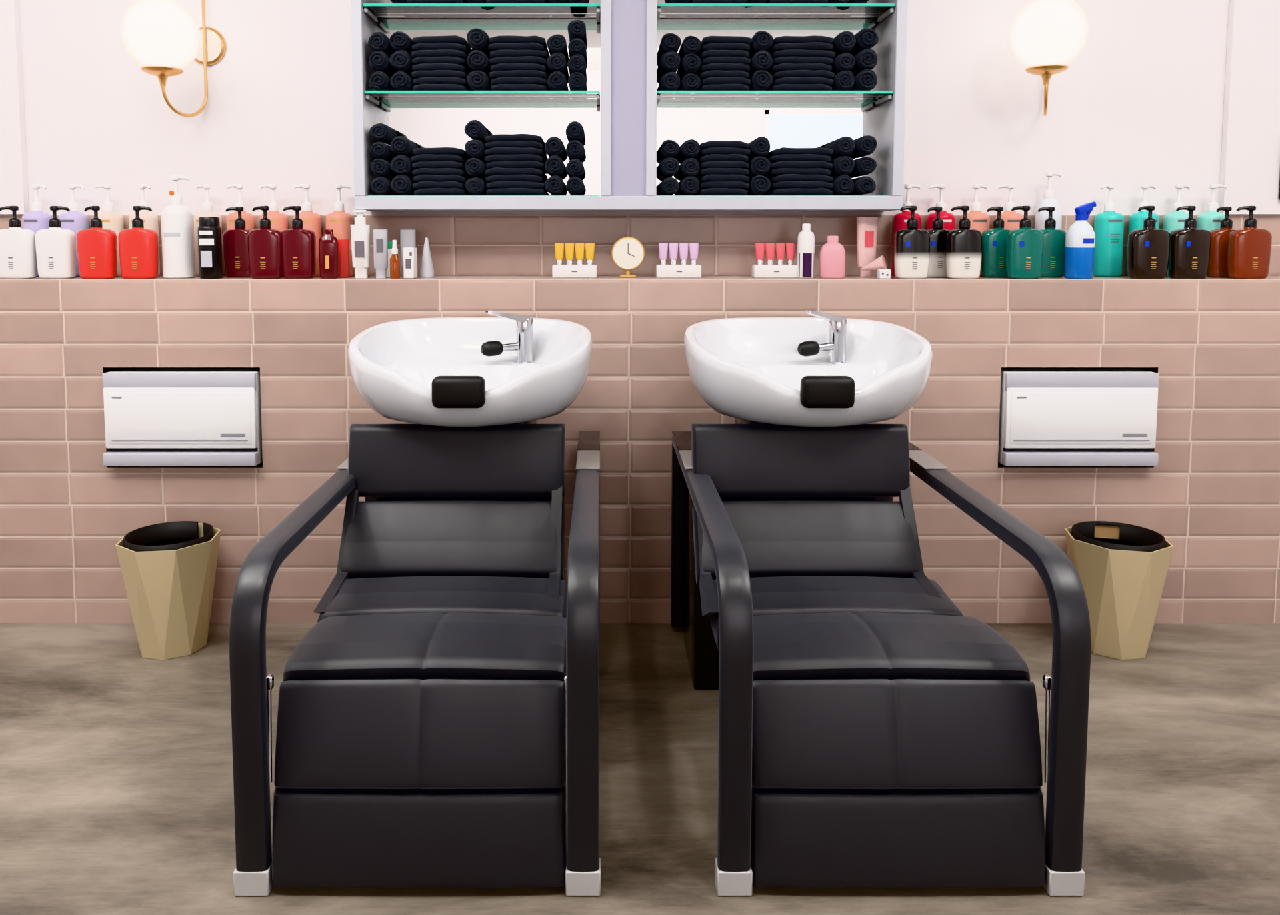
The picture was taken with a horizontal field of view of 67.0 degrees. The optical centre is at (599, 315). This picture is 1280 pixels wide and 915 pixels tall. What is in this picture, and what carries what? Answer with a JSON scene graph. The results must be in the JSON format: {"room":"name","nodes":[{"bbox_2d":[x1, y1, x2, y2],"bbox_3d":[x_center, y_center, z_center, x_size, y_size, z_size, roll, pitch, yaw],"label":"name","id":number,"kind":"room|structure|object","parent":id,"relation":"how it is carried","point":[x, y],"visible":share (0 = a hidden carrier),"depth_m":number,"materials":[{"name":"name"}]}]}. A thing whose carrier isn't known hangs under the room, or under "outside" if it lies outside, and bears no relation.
{"room":"hair salon","nodes":[
{"label":"hair salon","id":0,"kind":"room"},
{"bbox_2d":[0,0,29,214],"bbox_3d":[-2.642,-1.143,3.109,1.516,1.622,0.028,0,5,0],"label":"pilaster","id":1,"kind":"object","parent":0,"point":[13,167],"depth_m":3.14,"materials":[{"name":"white paint"}]},
{"bbox_2d":[19,0,1229,214],"bbox_3d":[0.100,-0.512,3.236,7.000,2.900,0.120,0,5,0],"label":"wall","id":2,"kind":"structure","parent":0,"point":[1142,102],"depth_m":3.16,"materials":[{"name":"white paint"}]},
{"bbox_2d":[120,0,226,117],"bbox_3d":[-1.340,-1.068,2.985,0.247,0.883,0.289,0,5,0],"label":"sconce","id":3,"kind":"object","parent":2,"relation":"attached to","point":[163,37],"visible":1,"depth_m":2.91,"materials":[{"name":"white glass"}]},
{"bbox_2d":[350,0,907,211],"bbox_3d":[0.089,-0.832,3.051,1.700,0.992,0.192,0,5,0],"label":"upper cabinet","id":4,"kind":"object","parent":2,"relation":"attached to","point":[625,118],"visible":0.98,"depth_m":3.06,"materials":[{"name":"grey paint"}]},
{"bbox_2d":[369,119,585,195],"bbox_3d":[-0.382,-0.499,3.073,0.670,0.233,0.153,0,5,0],"label":"towels","id":5,"kind":"object","parent":4,"relation":"in","point":[515,166],"visible":0.99,"depth_m":3.01,"materials":[{"name":"black fabric"}]},
{"bbox_2d":[368,19,587,90],"bbox_3d":[-0.379,-0.810,3.047,0.674,0.217,0.153,0,5,0],"label":"towels","id":6,"kind":"object","parent":4,"relation":"in","point":[435,63],"visible":0.98,"depth_m":2.98,"materials":[{"name":"black fabric"}]},
{"bbox_2d":[390,0,589,3],"bbox_3d":[-0.345,-1.028,3.029,0.621,0.128,0.153,0,5,0],"label":"towels","id":7,"kind":"object","parent":4,"relation":"in","point":[393,1],"visible":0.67,"depth_m":2.97,"materials":[{"name":"black fabric"}]},
{"bbox_2d":[657,135,877,195],"bbox_3d":[0.525,-0.475,3.075,0.677,0.185,0.153,0,5,0],"label":"towels","id":8,"kind":"object","parent":4,"relation":"in","point":[723,169],"visible":1,"depth_m":3.01,"materials":[{"name":"black fabric"}]},
{"bbox_2d":[657,28,879,90],"bbox_3d":[0.524,-0.797,3.048,0.675,0.192,0.153,0,5,0],"label":"towels","id":9,"kind":"object","parent":4,"relation":"in","point":[723,63],"visible":0.99,"depth_m":2.98,"materials":[{"name":"black fabric"}]},
{"bbox_2d":[668,0,869,3],"bbox_3d":[0.529,-1.028,3.029,0.622,0.129,0.153,0,5,0],"label":"towels","id":10,"kind":"object","parent":4,"relation":"in","point":[670,1],"visible":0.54,"depth_m":2.97,"materials":[{"name":"black fabric"}]},
{"bbox_2d":[1008,0,1089,115],"bbox_3d":[1.388,-1.072,2.985,0.247,0.883,0.289,0,5,0],"label":"sconce","id":11,"kind":"object","parent":2,"relation":"attached to","point":[1045,37],"visible":1,"depth_m":2.90,"materials":[{"name":"white glass"}]},
{"bbox_2d":[0,275,1279,622],"bbox_3d":[0.100,0.413,3.119,7.000,1.076,0.280,0,5,0],"label":"wall","id":12,"kind":"structure","parent":0,"point":[1213,493],"depth_m":2.97,"materials":[{"name":"pink tile"}]},
{"bbox_2d":[0,205,36,278],"bbox_3d":[-1.800,-0.228,2.976,0.112,0.223,0.063,0,5,0],"label":"pump bottle","id":13,"kind":"object","parent":12,"relation":"in","point":[18,258],"visible":0.99,"depth_m":2.95,"materials":[{"name":"white plastic"}]},
{"bbox_2d":[22,184,51,276],"bbox_3d":[-1.824,-0.279,3.134,0.086,0.298,0.087,0,5,0],"label":"pump bottle","id":14,"kind":"object","parent":12,"relation":"in","point":[35,221],"visible":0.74,"depth_m":3.11,"materials":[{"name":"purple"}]},
{"bbox_2d":[35,206,76,278],"bbox_3d":[-1.682,-0.229,2.986,0.112,0.223,0.063,0,5,0],"label":"pump bottle","id":15,"kind":"object","parent":12,"relation":"in","point":[55,247],"visible":1,"depth_m":2.96,"materials":[{"name":"white plastic"}]},
{"bbox_2d":[58,184,88,276],"bbox_3d":[-1.707,-0.279,3.134,0.086,0.298,0.087,0,5,0],"label":"pump bottle","id":16,"kind":"object","parent":12,"relation":"in","point":[73,220],"visible":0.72,"depth_m":3.11,"materials":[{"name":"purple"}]},
{"bbox_2d":[76,205,117,278],"bbox_3d":[-1.549,-0.228,2.976,0.112,0.223,0.063,0,5,0],"label":"pump bottle","id":17,"kind":"object","parent":12,"relation":"in","point":[97,246],"visible":1,"depth_m":2.95,"materials":[{"name":"red plastic"}]},
{"bbox_2d":[93,184,123,276],"bbox_3d":[-1.592,-0.279,3.134,0.086,0.298,0.087,0,5,0],"label":"pump bottle","id":18,"kind":"object","parent":12,"relation":"in","point":[112,221],"visible":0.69,"depth_m":3.12,"materials":[{"name":"beige plastic"}]},
{"bbox_2d":[118,206,158,278],"bbox_3d":[-1.424,-0.228,2.981,0.112,0.223,0.063,0,5,0],"label":"pump bottle","id":19,"kind":"object","parent":12,"relation":"in","point":[138,246],"visible":1,"depth_m":2.96,"materials":[{"name":"red plastic"}]},
{"bbox_2d":[128,184,159,275],"bbox_3d":[-1.480,-0.279,3.134,0.086,0.298,0.087,0,5,0],"label":"pump bottle","id":20,"kind":"object","parent":12,"relation":"in","point":[150,220],"visible":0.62,"depth_m":3.11,"materials":[{"name":"beige"}]},
{"bbox_2d":[160,175,194,278],"bbox_3d":[-1.314,-0.277,3.002,0.092,0.317,0.093,0,5,0],"label":"pump bottle","id":21,"kind":"object","parent":12,"relation":"in","point":[177,219],"visible":1,"depth_m":2.97,"materials":[{"name":"white plastic"}]},
{"bbox_2d":[102,367,262,465],"bbox_3d":[-1.282,0.307,3.061,0.467,0.286,0.259,0,5,0],"label":"dispenser","id":22,"kind":"object","parent":12,"relation":"attached to","point":[154,416],"visible":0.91,"depth_m":2.94,"materials":[{"name":"white plastic"}]},
{"bbox_2d":[193,184,223,276],"bbox_3d":[-1.272,-0.279,3.134,0.086,0.298,0.087,0,5,0],"label":"pump bottle","id":23,"kind":"object","parent":12,"relation":"in","point":[207,207],"visible":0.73,"depth_m":3.11,"materials":[{"name":"beige"}]},
{"bbox_2d":[197,216,222,278],"bbox_3d":[-1.202,-0.210,2.977,0.068,0.188,0.069,0,5,0],"label":"products","id":24,"kind":"object","parent":12,"relation":"in","point":[209,230],"visible":1,"depth_m":2.95,"materials":[{"name":"black plastic"}]},
{"bbox_2d":[222,206,251,277],"bbox_3d":[-1.138,-0.235,3.058,0.106,0.223,0.063,0,5,0],"label":"pump bottle","id":25,"kind":"object","parent":12,"relation":"in","point":[235,241],"visible":0.88,"depth_m":3.03,"materials":[{"name":"red plastic"}]},
{"bbox_2d":[226,184,254,229],"bbox_3d":[-1.165,-0.279,3.134,0.086,0.298,0.087,0,5,0],"label":"pump bottle","id":26,"kind":"object","parent":12,"relation":"in","point":[249,219],"visible":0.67,"depth_m":3.11,"materials":[{"name":"orange"}]},
{"bbox_2d":[247,205,282,278],"bbox_3d":[-1.029,-0.228,2.976,0.106,0.223,0.063,0,5,0],"label":"pump bottle","id":27,"kind":"object","parent":12,"relation":"in","point":[264,243],"visible":0.98,"depth_m":2.95,"materials":[{"name":"red plastic"}]},
{"bbox_2d":[259,184,287,231],"bbox_3d":[-1.057,-0.279,3.134,0.086,0.298,0.087,0,5,0],"label":"pump bottle","id":28,"kind":"object","parent":12,"relation":"in","point":[279,221],"visible":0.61,"depth_m":3.11,"materials":[{"name":"orange"}]},
{"bbox_2d":[281,206,315,278],"bbox_3d":[-0.934,-0.229,2.988,0.106,0.223,0.063,0,5,0],"label":"pump bottle","id":29,"kind":"object","parent":12,"relation":"in","point":[298,243],"visible":1,"depth_m":2.96,"materials":[{"name":"red plastic"}]},
{"bbox_2d":[292,184,321,276],"bbox_3d":[-0.949,-0.279,3.134,0.086,0.298,0.087,0,5,0],"label":"pump bottle","id":30,"kind":"object","parent":12,"relation":"in","point":[311,221],"visible":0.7,"depth_m":3.11,"materials":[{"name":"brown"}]},
{"bbox_2d":[318,229,338,278],"bbox_3d":[-0.836,-0.192,2.979,0.058,0.150,0.041,0,5,0],"label":"bottle","id":31,"kind":"object","parent":12,"relation":"in","point":[328,243],"visible":1,"depth_m":2.96,"materials":[{"name":"red plastic"}]},
{"bbox_2d":[325,184,353,275],"bbox_3d":[-0.845,-0.279,3.134,0.086,0.298,0.087,0,5,0],"label":"pump bottle","id":32,"kind":"object","parent":12,"relation":"in","point":[339,221],"visible":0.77,"depth_m":3.11,"materials":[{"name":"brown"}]},
{"bbox_2d":[337,239,349,277],"bbox_3d":[-0.812,-0.183,3.058,0.034,0.120,0.034,-1,5,-11],"label":"carton","id":33,"kind":"object","parent":12,"relation":"in","point":[344,271],"visible":0.9,"depth_m":3.04,"materials":[{"name":"red cardboard"}]},
{"bbox_2d":[350,210,369,277],"bbox_3d":[-0.743,-0.223,2.997,0.060,0.210,0.034,0,5,0],"label":"tube","id":34,"kind":"object","parent":12,"relation":"attached to","point":[360,232],"visible":1,"depth_m":2.98,"materials":[{"name":"white plastic"}]},
{"bbox_2d":[373,229,387,278],"bbox_3d":[-0.676,-0.192,2.979,0.044,0.150,0.027,0,5,0],"label":"tube","id":35,"kind":"object","parent":12,"relation":"attached to","point":[380,236],"visible":1,"depth_m":2.97,"materials":[{"name":"grey plastic"}]},
{"bbox_2d":[386,241,397,277],"bbox_3d":[-0.673,-0.181,3.079,0.054,0.112,0.054,0,5,0],"label":"bottle","id":36,"kind":"object","parent":12,"relation":"in","point":[390,243],"visible":0.18,"depth_m":3.05,"materials":[{"name":"white plastic"}]},
{"bbox_2d":[390,240,399,278],"bbox_3d":[-0.630,-0.174,2.967,0.030,0.118,0.030,0,5,0],"label":"dropper bottle","id":37,"kind":"object","parent":12,"relation":"in","point":[395,260],"visible":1,"depth_m":2.96,"materials":[{"name":"orange glass"}]},
{"bbox_2d":[400,230,415,276],"bbox_3d":[-0.613,-0.200,3.087,0.050,0.150,0.025,0,5,0],"label":"tube","id":38,"kind":"object","parent":12,"relation":"attached to","point":[407,237],"visible":0.38,"depth_m":3.07,"materials":[{"name":"grey plastic"}]},
{"bbox_2d":[403,247,417,278],"bbox_3d":[-0.586,-0.164,2.985,0.034,0.094,0.035,1,5,8],"label":"carton","id":39,"kind":"object","parent":12,"relation":"in","point":[410,254],"visible":1,"depth_m":2.97,"materials":[{"name":"white cardboard"}]},
{"bbox_2d":[420,237,433,277],"bbox_3d":[-0.543,-0.183,3.030,0.044,0.125,0.044,0,5,0],"label":"cone","id":40,"kind":"object","parent":12,"relation":"in","point":[427,270],"visible":1,"depth_m":3.02,"materials":[{"name":"grey plastic"}]},
{"bbox_2d":[552,243,596,277],"bbox_3d":[-0.079,-0.175,3.031,0.138,0.108,0.061,0,5,0],"label":"tray","id":41,"kind":"object","parent":12,"relation":"attached to","point":[559,270],"visible":1,"depth_m":3.02,"materials":[{"name":"white plastic"}]},
{"bbox_2d":[611,236,644,277],"bbox_3d":[0.088,-0.186,3.049,0.106,0.128,0.034,0,5,0],"label":"desk clock","id":42,"kind":"object","parent":12,"relation":"attached to","point":[627,253],"visible":1,"depth_m":3.03,"materials":[{"name":"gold metal"}]},
{"bbox_2d":[0,214,1279,275],"bbox_3d":[0.100,-0.234,3.193,7.000,0.199,0.012,0,5,0],"label":"tile backsplash","id":43,"kind":"structure","parent":12,"relation":"attached to","point":[460,245],"depth_m":3.18,"materials":[{"name":"tile"}]},
{"bbox_2d":[656,243,701,277],"bbox_3d":[0.246,-0.175,3.031,0.138,0.108,0.061,0,5,0],"label":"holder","id":44,"kind":"object","parent":12,"relation":"attached to","point":[663,270],"visible":1,"depth_m":3.02,"materials":[{"name":"white plastic"}]},
{"bbox_2d":[751,243,797,277],"bbox_3d":[0.549,-0.175,3.031,0.138,0.108,0.061,0,5,0],"label":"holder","id":45,"kind":"object","parent":12,"relation":"attached to","point":[759,270],"visible":1,"depth_m":3.02,"materials":[{"name":"white plastic"}]},
{"bbox_2d":[797,223,814,277],"bbox_3d":[0.640,-0.203,3.003,0.052,0.168,0.053,0,5,0],"label":"bottle","id":46,"kind":"object","parent":12,"relation":"attached to","point":[805,238],"visible":1,"depth_m":2.98,"materials":[{"name":"white plastic"}]},
{"bbox_2d":[819,236,845,277],"bbox_3d":[0.723,-0.184,3.005,0.078,0.130,0.048,0,5,0],"label":"bottle","id":47,"kind":"object","parent":12,"relation":"in","point":[832,253],"visible":1,"depth_m":2.99,"materials":[{"name":"pink plastic"}]},
{"bbox_2d":[856,216,877,277],"bbox_3d":[0.849,-0.220,3.077,0.072,0.190,0.032,-1,5,-14],"label":"tube","id":48,"kind":"object","parent":12,"relation":"attached to","point":[867,227],"visible":0.8,"depth_m":3.06,"materials":[{"name":"pink plastic"}]},
{"bbox_2d":[861,255,886,270],"bbox_3d":[0.856,-0.166,3.018,0.078,0.048,0.049,3,5,29],"label":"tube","id":49,"kind":"object","parent":12,"relation":"attached to","point":[880,263],"visible":0.92,"depth_m":3.00,"materials":[{"name":"pink plastic"}]},
{"bbox_2d":[877,269,890,278],"bbox_3d":[0.870,-0.129,2.958,0.034,0.028,0.031,0,5,0],"label":"carton","id":50,"kind":"object","parent":12,"relation":"on","point":[881,273],"visible":1,"depth_m":2.94,"materials":[{"name":"white cardboard"}]},
{"bbox_2d":[892,184,921,275],"bbox_3d":[0.997,-0.279,3.134,0.086,0.298,0.087,0,5,0],"label":"pump bottle","id":51,"kind":"object","parent":12,"relation":"in","point":[900,220],"visible":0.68,"depth_m":3.12,"materials":[{"name":"red plastic"}]},
{"bbox_2d":[894,205,929,278],"bbox_3d":[0.962,-0.228,2.976,0.104,0.223,0.063,0,5,0],"label":"pump bottle","id":52,"kind":"object","parent":12,"relation":"in","point":[911,244],"visible":1,"depth_m":2.95,"materials":[{"name":"black plastic"}]},
{"bbox_2d":[926,206,950,277],"bbox_3d":[1.068,-0.235,3.058,0.104,0.223,0.063,0,5,0],"label":"pump bottle","id":53,"kind":"object","parent":12,"relation":"in","point":[937,255],"visible":0.71,"depth_m":3.03,"materials":[{"name":"black plastic"}]},
{"bbox_2d":[926,184,954,229],"bbox_3d":[1.105,-0.279,3.134,0.086,0.298,0.087,0,5,0],"label":"pump bottle","id":54,"kind":"object","parent":12,"relation":"in","point":[948,219],"visible":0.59,"depth_m":3.11,"materials":[{"name":"red plastic"}]},
{"bbox_2d":[946,205,982,278],"bbox_3d":[1.122,-0.228,2.976,0.104,0.223,0.063,0,5,0],"label":"pump bottle","id":55,"kind":"object","parent":12,"relation":"in","point":[964,245],"visible":1,"depth_m":2.95,"materials":[{"name":"black plastic"}]},
{"bbox_2d":[961,184,989,276],"bbox_3d":[1.217,-0.279,3.134,0.086,0.298,0.087,0,5,0],"label":"pump bottle","id":56,"kind":"object","parent":12,"relation":"in","point":[979,221],"visible":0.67,"depth_m":3.10,"materials":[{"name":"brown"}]},
{"bbox_2d":[980,206,1010,277],"bbox_3d":[1.260,-0.235,3.058,0.106,0.223,0.063,0,5,0],"label":"pump bottle","id":57,"kind":"object","parent":12,"relation":"in","point":[993,258],"visible":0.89,"depth_m":3.04,"materials":[{"name":"teal plastic"}]},
{"bbox_2d":[995,184,1023,229],"bbox_3d":[1.328,-0.279,3.134,0.086,0.298,0.087,0,5,0],"label":"pump bottle","id":58,"kind":"object","parent":12,"relation":"in","point":[1011,219],"visible":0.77,"depth_m":3.10,"materials":[{"name":"pink"}]},
{"bbox_2d":[1006,205,1043,278],"bbox_3d":[1.309,-0.228,2.976,0.106,0.223,0.063,0,5,0],"label":"pump bottle","id":59,"kind":"object","parent":12,"relation":"in","point":[1024,245],"visible":1,"depth_m":2.95,"materials":[{"name":"teal plastic"}]},
{"bbox_2d":[1034,172,1061,229],"bbox_3d":[1.455,-0.298,3.133,0.082,0.337,0.080,0,5,0],"label":"pump bottle","id":60,"kind":"object","parent":12,"relation":"in","point":[1049,200],"visible":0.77,"depth_m":3.11,"materials":[{"name":"white plastic"}]},
{"bbox_2d":[1037,206,1065,277],"bbox_3d":[1.424,-0.235,3.060,0.100,0.223,0.063,0,5,0],"label":"pump bottle","id":61,"kind":"object","parent":12,"relation":"in","point":[1054,245],"visible":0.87,"depth_m":3.04,"materials":[{"name":"teal plastic"}]},
{"bbox_2d":[998,367,1159,465],"bbox_3d":[1.469,0.307,3.061,0.467,0.286,0.259,0,5,0],"label":"dispenser","id":62,"kind":"object","parent":12,"relation":"attached to","point":[1049,416],"visible":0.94,"depth_m":2.94,"materials":[{"name":"white plastic"}]},
{"bbox_2d":[1064,201,1096,278],"bbox_3d":[1.482,-0.234,2.979,0.082,0.236,0.082,3,6,33],"label":"spray bottle","id":63,"kind":"object","parent":12,"relation":"in","point":[1080,237],"visible":1,"depth_m":2.95,"materials":[{"name":"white plastic"}]},
{"bbox_2d":[1093,184,1123,276],"bbox_3d":[1.651,-0.279,3.134,0.086,0.298,0.087,0,5,0],"label":"pump bottle","id":64,"kind":"object","parent":12,"relation":"in","point":[1109,225],"visible":0.97,"depth_m":3.11,"materials":[{"name":"teal plastic"}]},
{"bbox_2d":[1126,184,1159,275],"bbox_3d":[1.763,-0.279,3.134,0.086,0.298,0.087,0,5,0],"label":"pump bottle","id":65,"kind":"object","parent":12,"relation":"in","point":[1136,221],"visible":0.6,"depth_m":3.12,"materials":[{"name":"teal plastic"}]},
{"bbox_2d":[1127,205,1170,278],"bbox_3d":[1.691,-0.228,2.976,0.118,0.223,0.063,0,5,0],"label":"pump bottle","id":66,"kind":"object","parent":12,"relation":"in","point":[1148,247],"visible":1,"depth_m":2.95,"materials":[{"name":"black plastic"}]},
{"bbox_2d":[1162,184,1193,275],"bbox_3d":[1.874,-0.279,3.134,0.086,0.298,0.087,0,5,0],"label":"pump bottle","id":67,"kind":"object","parent":12,"relation":"in","point":[1175,220],"visible":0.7,"depth_m":3.11,"materials":[{"name":"teal plastic"}]},
{"bbox_2d":[1168,206,1211,278],"bbox_3d":[1.819,-0.228,2.980,0.118,0.223,0.063,0,5,0],"label":"pump bottle","id":68,"kind":"object","parent":12,"relation":"in","point":[1190,246],"visible":0.98,"depth_m":2.96,"materials":[{"name":"black plastic"}]},
{"bbox_2d":[1196,184,1227,231],"bbox_3d":[1.984,-0.279,3.134,0.086,0.298,0.087,0,5,0],"label":"pump bottle","id":69,"kind":"object","parent":12,"relation":"in","point":[1209,221],"visible":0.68,"depth_m":3.11,"materials":[{"name":"teal plastic"}]},
{"bbox_2d":[1207,206,1235,277],"bbox_3d":[1.980,-0.235,3.058,0.112,0.223,0.063,0,5,0],"label":"pump bottle","id":70,"kind":"object","parent":12,"relation":"in","point":[1218,263],"visible":0.59,"depth_m":3.04,"materials":[{"name":"brown plastic"}]},
{"bbox_2d":[1227,205,1271,278],"bbox_3d":[2.001,-0.228,2.976,0.118,0.223,0.063,0,5,0],"label":"pump bottle","id":71,"kind":"object","parent":12,"relation":"in","point":[1249,247],"visible":1,"depth_m":2.95,"materials":[{"name":"brown plastic"}]},
{"bbox_2d":[0,622,1279,914],"bbox_3d":[0.100,1.264,-0.062,7.400,0.100,7.400,0,5,0],"label":"floor","id":72,"kind":"structure","parent":0,"point":[117,793],"depth_m":2.14,"materials":[{"name":"concrete"}]},
{"bbox_2d":[115,520,220,659],"bbox_3d":[-1.258,0.803,2.835,0.262,0.342,0.262,-1,5,-8],"label":"waste bin","id":73,"kind":"object","parent":72,"relation":"on","point":[169,569],"visible":1,"depth_m":2.75,"materials":[{"name":"beige metal"}]},
{"bbox_2d":[229,310,600,895],"bbox_3d":[-0.335,0.513,2.331,0.672,1.003,1.219,0,5,0],"label":"shampoo chair","id":74,"kind":"object","parent":72,"relation":"on","point":[438,710],"visible":1,"depth_m":1.83,"materials":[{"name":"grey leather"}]},
{"bbox_2d":[670,310,1090,895],"bbox_3d":[0.551,0.513,2.331,0.672,1.003,1.219,0,5,0],"label":"shampoo chair","id":75,"kind":"object","parent":72,"relation":"on","point":[873,732],"visible":1,"depth_m":1.83,"materials":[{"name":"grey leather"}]},
{"bbox_2d":[1064,520,1173,659],"bbox_3d":[1.512,0.803,2.835,0.262,0.342,0.262,1,5,14],"label":"waste bin","id":76,"kind":"object","parent":72,"relation":"on","point":[1122,568],"visible":0.91,"depth_m":2.75,"materials":[{"name":"beige metal"}]},
{"bbox_2d":[1218,0,1279,214],"bbox_3d":[2.820,-1.143,3.109,1.560,1.622,0.028,0,5,0],"label":"pilaster","id":77,"kind":"object","parent":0,"point":[1250,168],"depth_m":3.13,"materials":[{"name":"white paint"}]},
{"bbox_2d":[1278,181,1279,199],"bbox_3d":[2.365,-0.484,3.137,0.300,0.210,0.022,0,5,0],"label":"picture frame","id":78,"kind":"object","parent":77,"relation":"attached to","point":[1279,181],"visible":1,"depth_m":3.15,"materials":[{"name":"black"}]}
]}

